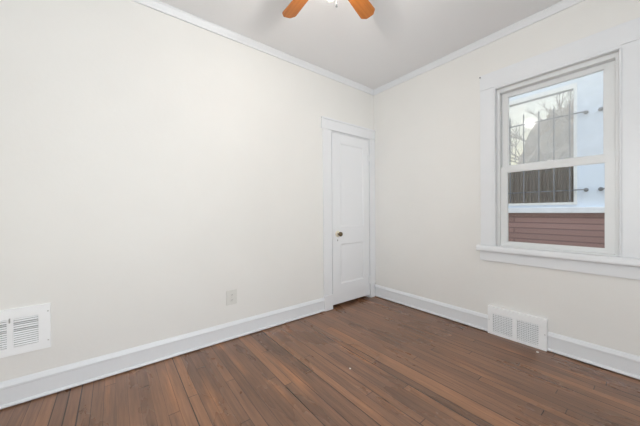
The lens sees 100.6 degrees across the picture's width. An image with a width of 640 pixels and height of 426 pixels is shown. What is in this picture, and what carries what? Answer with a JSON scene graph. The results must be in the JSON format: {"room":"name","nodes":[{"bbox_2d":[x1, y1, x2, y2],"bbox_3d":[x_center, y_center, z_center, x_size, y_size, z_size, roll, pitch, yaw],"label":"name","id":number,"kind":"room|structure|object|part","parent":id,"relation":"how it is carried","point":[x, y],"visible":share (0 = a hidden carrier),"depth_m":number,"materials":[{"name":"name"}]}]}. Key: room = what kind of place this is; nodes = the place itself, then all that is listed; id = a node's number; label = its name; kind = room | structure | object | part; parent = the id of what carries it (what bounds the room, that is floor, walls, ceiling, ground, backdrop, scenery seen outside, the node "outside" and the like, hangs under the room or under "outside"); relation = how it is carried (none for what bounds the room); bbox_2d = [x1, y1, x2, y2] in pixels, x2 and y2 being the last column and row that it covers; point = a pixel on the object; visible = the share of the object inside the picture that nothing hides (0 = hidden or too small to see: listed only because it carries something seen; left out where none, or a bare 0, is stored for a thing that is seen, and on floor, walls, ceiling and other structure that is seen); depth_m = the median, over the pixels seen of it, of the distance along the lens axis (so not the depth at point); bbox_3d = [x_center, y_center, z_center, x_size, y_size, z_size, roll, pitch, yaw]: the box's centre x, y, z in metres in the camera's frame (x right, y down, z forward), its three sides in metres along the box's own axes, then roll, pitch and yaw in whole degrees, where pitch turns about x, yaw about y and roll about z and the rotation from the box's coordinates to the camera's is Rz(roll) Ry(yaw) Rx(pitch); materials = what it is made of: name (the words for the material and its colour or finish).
{"room":"empty bedroom","nodes":[
{"label":"empty bedroom","id":0,"kind":"room"},
{"bbox_2d":[0,0,373,381],"bbox_3d":[-0.769,-0.237,2.431,3.992,2.695,0.120,-1,0,-38],"label":"wall","id":1,"kind":"structure","parent":0,"point":[155,166],"depth_m":1.95,"materials":[{"name":"beige paint"}]},
{"bbox_2d":[0,303,50,357],"bbox_3d":[-1.795,0.695,1.545,0.324,0.270,0.022,-1,0,-38],"label":"air vent","id":2,"kind":"object","parent":1,"relation":"in","point":[22,329],"visible":1,"depth_m":1.58,"materials":[{"name":"white metal"}]},
{"bbox_2d":[0,320,6,349],"bbox_3d":[-1.849,0.701,1.508,0.097,0.161,0.006,-1,0,-38],"label":"grille","id":3,"kind":"object","parent":2,"relation":"attached to","point":[3,323],"depth_m":1.53,"materials":[{"name":"white metal"}]},
{"bbox_2d":[13,315,38,346],"bbox_3d":[-1.750,0.700,1.585,0.101,0.161,0.007,-1,0,-38],"label":"grille","id":4,"kind":"object","parent":2,"relation":"attached to","point":[25,327],"depth_m":1.58,"materials":[{"name":"white metal"}]},
{"bbox_2d":[0,298,324,408],"bbox_3d":[-1.059,1.035,2.114,2.801,0.145,0.027,-1,0,-38],"label":"baseboard","id":5,"kind":"structure","parent":1,"relation":"attached to","point":[26,388],"depth_m":1.91,"materials":[{"name":"white paint"}]},
{"bbox_2d":[226,289,236,305],"bbox_3d":[-0.778,0.743,2.342,0.093,0.127,0.012,-1,0,-38],"label":"electrical outlet","id":6,"kind":"object","parent":1,"relation":"attached to","point":[231,295],"visible":1,"depth_m":2.34,"materials":[{"name":"plastic"}]},
{"bbox_2d":[131,0,373,94],"bbox_3d":[-0.731,-1.556,2.361,3.672,0.055,0.036,-1,0,-38],"label":"crown molding","id":7,"kind":"structure","parent":1,"relation":"attached to","point":[157,5],"depth_m":2.38,"materials":[{"name":"white paint"}]},
{"bbox_2d":[321,116,375,310],"bbox_3d":[0.354,0.011,3.253,0.890,2.174,0.200,-1,0,-38],"label":"door","id":8,"kind":"structure","parent":1,"relation":"in","point":[349,246],"depth_m":3.21,"materials":[{"name":"white paint"}]},
{"bbox_3d":[0.368,-1.012,3.219,0.890,0.128,0.030,-1,0,-38],"label":"casing","id":9,"kind":"part","parent":8,"relation":"part of","materials":[{"name":"white paint"}]},
{"bbox_3d":[0.385,-0.328,3.259,0.388,0.985,0.030,-1,0,-38],"label":"panel","id":10,"kind":"part","parent":8,"relation":"part of","materials":[{"name":"white paint"}]},
{"bbox_3d":[0.391,0.596,3.265,0.388,0.470,0.030,-1,0,-38],"label":"panel","id":11,"kind":"part","parent":8,"relation":"part of","materials":[{"name":"white paint"}]},
{"bbox_2d":[0,296,639,425],"bbox_3d":[0.025,1.172,1.300,3.832,0.120,4.042,-1,0,-38],"label":"floor","id":12,"kind":"structure","parent":0,"point":[410,366],"depth_m":1.71,"materials":[{"name":"brown wood"}]},
{"bbox_2d":[158,0,562,88],"bbox_3d":[0.068,-1.644,1.332,3.992,0.120,4.042,-1,0,-38],"label":"ceiling","id":13,"kind":"structure","parent":0,"point":[401,37],"depth_m":2.27,"materials":[{"name":"white paint"}]},
{"bbox_2d":[282,0,374,18],"bbox_3d":[0.040,-1.343,1.524,0.977,0.483,0.940,-1,0,-38],"label":"ceiling fan","id":14,"kind":"object","parent":13,"relation":"hanging from","point":[364,9],"visible":1,"depth_m":1.81,"materials":[{"name":"brown wood"}]},
{"bbox_3d":[-0.131,-1.400,1.754,0.110,0.006,0.367,-14,8,-35],"label":"blade","id":15,"kind":"part","parent":14,"relation":"part of","materials":[{"name":"orange wood"}]},
{"bbox_3d":[0.249,-1.403,1.753,0.110,0.006,0.367,-14,-8,35],"label":"blade","id":16,"kind":"part","parent":14,"relation":"part of","materials":[{"name":"orange wood"}]},
{"bbox_2d":[374,0,639,355],"bbox_3d":[1.807,-0.004,2.241,0.160,3.195,3.342,-1,0,-38],"label":"wall","id":17,"kind":"structure","parent":0,"point":[427,125],"depth_m":2.62,"materials":[{"name":"beige paint"}]},
{"bbox_2d":[375,284,487,331],"bbox_3d":[1.131,1.014,2.975,0.027,0.145,1.353,-1,0,-38],"label":"baseboard","id":18,"kind":"structure","parent":17,"relation":"attached to","point":[478,320],"depth_m":2.83,"materials":[{"name":"white paint"}]},
{"bbox_2d":[373,0,584,95],"bbox_3d":[1.669,-1.572,2.235,0.036,0.055,3.182,-1,0,-38],"label":"crown molding","id":19,"kind":"structure","parent":17,"relation":"attached to","point":[558,7],"depth_m":2.41,"materials":[{"name":"white paint"}]},
{"bbox_2d":[488,305,547,350],"bbox_3d":[1.672,0.969,2.272,0.034,0.249,0.420,-1,0,-38],"label":"air vent","id":20,"kind":"object","parent":17,"relation":"in","point":[530,330],"visible":1,"depth_m":2.25,"materials":[{"name":"white metal"}]},
{"bbox_2d":[493,313,511,336],"bbox_3d":[1.607,0.985,2.342,0.011,0.166,0.148,-1,0,-38],"label":"grille","id":21,"kind":"object","parent":20,"relation":"attached to","point":[502,323],"depth_m":2.34,"materials":[{"name":"white metal"}]},
{"bbox_2d":[517,320,537,344],"bbox_3d":[1.718,0.985,2.200,0.011,0.166,0.144,-1,0,-38],"label":"grille","id":22,"kind":"object","parent":20,"relation":"attached to","point":[527,330],"depth_m":2.20,"materials":[{"name":"white metal"}]},
{"bbox_2d":[476,17,639,279],"bbox_3d":[1.842,-0.416,2.109,0.169,1.706,1.060,-1,0,-38],"label":"window","id":23,"kind":"structure","parent":17,"relation":"in","point":[620,257],"depth_m":1.93,"materials":[{"name":"white paint"}]},
{"bbox_3d":[1.536,-0.415,2.437,0.020,1.426,0.116,-1,0,-38],"label":"casing","id":24,"kind":"part","parent":23,"relation":"part of","materials":[{"name":"white paint"}]},
{"bbox_3d":[1.861,-0.391,2.139,0.103,1.428,0.750,-1,0,-38],"label":"frame","id":25,"kind":"part","parent":23,"relation":"part of","materials":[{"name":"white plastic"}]},
{"bbox_3d":[1.875,-0.722,2.146,0.032,0.695,0.692,-1,0,-38],"label":"sash","id":26,"kind":"part","parent":23,"relation":"part of","materials":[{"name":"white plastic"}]},
{"bbox_3d":[1.848,-0.060,2.126,0.032,0.693,0.692,-1,0,-38],"label":"sash","id":27,"kind":"part","parent":23,"relation":"part of","materials":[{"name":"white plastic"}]},
{"bbox_3d":[1.796,-1.199,2.089,0.022,0.140,0.986,-1,0,-38],"label":"casing","id":28,"kind":"part","parent":23,"relation":"part of","materials":[{"name":"white paint"}]},
{"bbox_3d":[2.070,-0.415,1.750,0.020,1.426,0.114,-1,0,-38],"label":"casing","id":29,"kind":"part","parent":23,"relation":"part of","materials":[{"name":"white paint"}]},
{"bbox_2d":[547,331,639,379],"bbox_3d":[2.236,1.015,1.552,0.027,0.145,1.407,-1,0,-38],"label":"baseboard","id":30,"kind":"structure","parent":17,"relation":"attached to","point":[624,363],"depth_m":1.89,"materials":[{"name":"white paint"}]},
{"label":"outside","id":31,"kind":"structure","parent":0,"visible":0},
{"bbox_3d":[12.343,1.474,19.086,37.118,0.120,65.000,-1,0,-38],"label":"ground","id":32,"kind":"structure","parent":31,"visible":0},
{"bbox_2d":[509,91,573,163],"bbox_3d":[10.321,-1.839,11.915,3.978,6.623,5.476,-1,0,-38],"label":"bare tree","id":33,"kind":"object","parent":32,"relation":"on","point":[568,93],"visible":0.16,"depth_m":12.30,"materials":[{"name":"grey plant"}]},
{"bbox_2d":[518,95,573,163],"bbox_3d":[6.474,0.014,6.748,2.628,6.007,2.626,-1,0,-38],"label":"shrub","id":34,"kind":"object","parent":32,"relation":"on","point":[562,123],"visible":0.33,"depth_m":6.43,"materials":[{"name":"plant"}]},
{"bbox_2d":[508,71,604,247],"bbox_3d":[4.515,-0.634,3.507,2.155,4.400,12.000,-1,0,-38],"label":"house","id":35,"kind":"structure","parent":32,"relation":"on","point":[580,221],"depth_m":3.45,"materials":[{"name":"white stone"}]},
{"bbox_2d":[508,166,573,203],"bbox_3d":[3.090,-0.408,3.806,0.014,0.536,0.820,-1,0,-38],"label":"blind","id":36,"kind":"object","parent":35,"relation":"hanging from","point":[561,174],"depth_m":3.74,"materials":[{"name":"brown fabric"}]},
{"bbox_2d":[508,103,588,202],"bbox_3d":[3.008,-0.782,3.719,0.071,1.265,1.056,-1,0,-38],"label":"window grille","id":37,"kind":"object","parent":35,"relation":"attached to","point":[585,111],"visible":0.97,"depth_m":3.61,"materials":[{"name":"grey metal"}]},
{"bbox_3d":[2.991,-0.292,3.722,0.012,0.014,1.032,-1,0,-38],"label":"rail","id":38,"kind":"part","parent":37,"relation":"part of","materials":[{"name":"grey metal"}]},
{"bbox_3d":[2.984,-1.264,3.716,0.012,0.014,1.032,-1,0,-38],"label":"rail","id":39,"kind":"part","parent":37,"relation":"part of","materials":[{"name":"grey metal"}]},
{"bbox_2d":[598,107,604,190],"bbox_3d":[3.699,-0.782,2.801,0.062,1.265,1.086,-1,0,-35],"label":"window grille","id":40,"kind":"object","parent":35,"relation":"attached to","point":[600,108],"visible":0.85,"depth_m":3.22,"materials":[{"name":"grey metal"}]}
]}

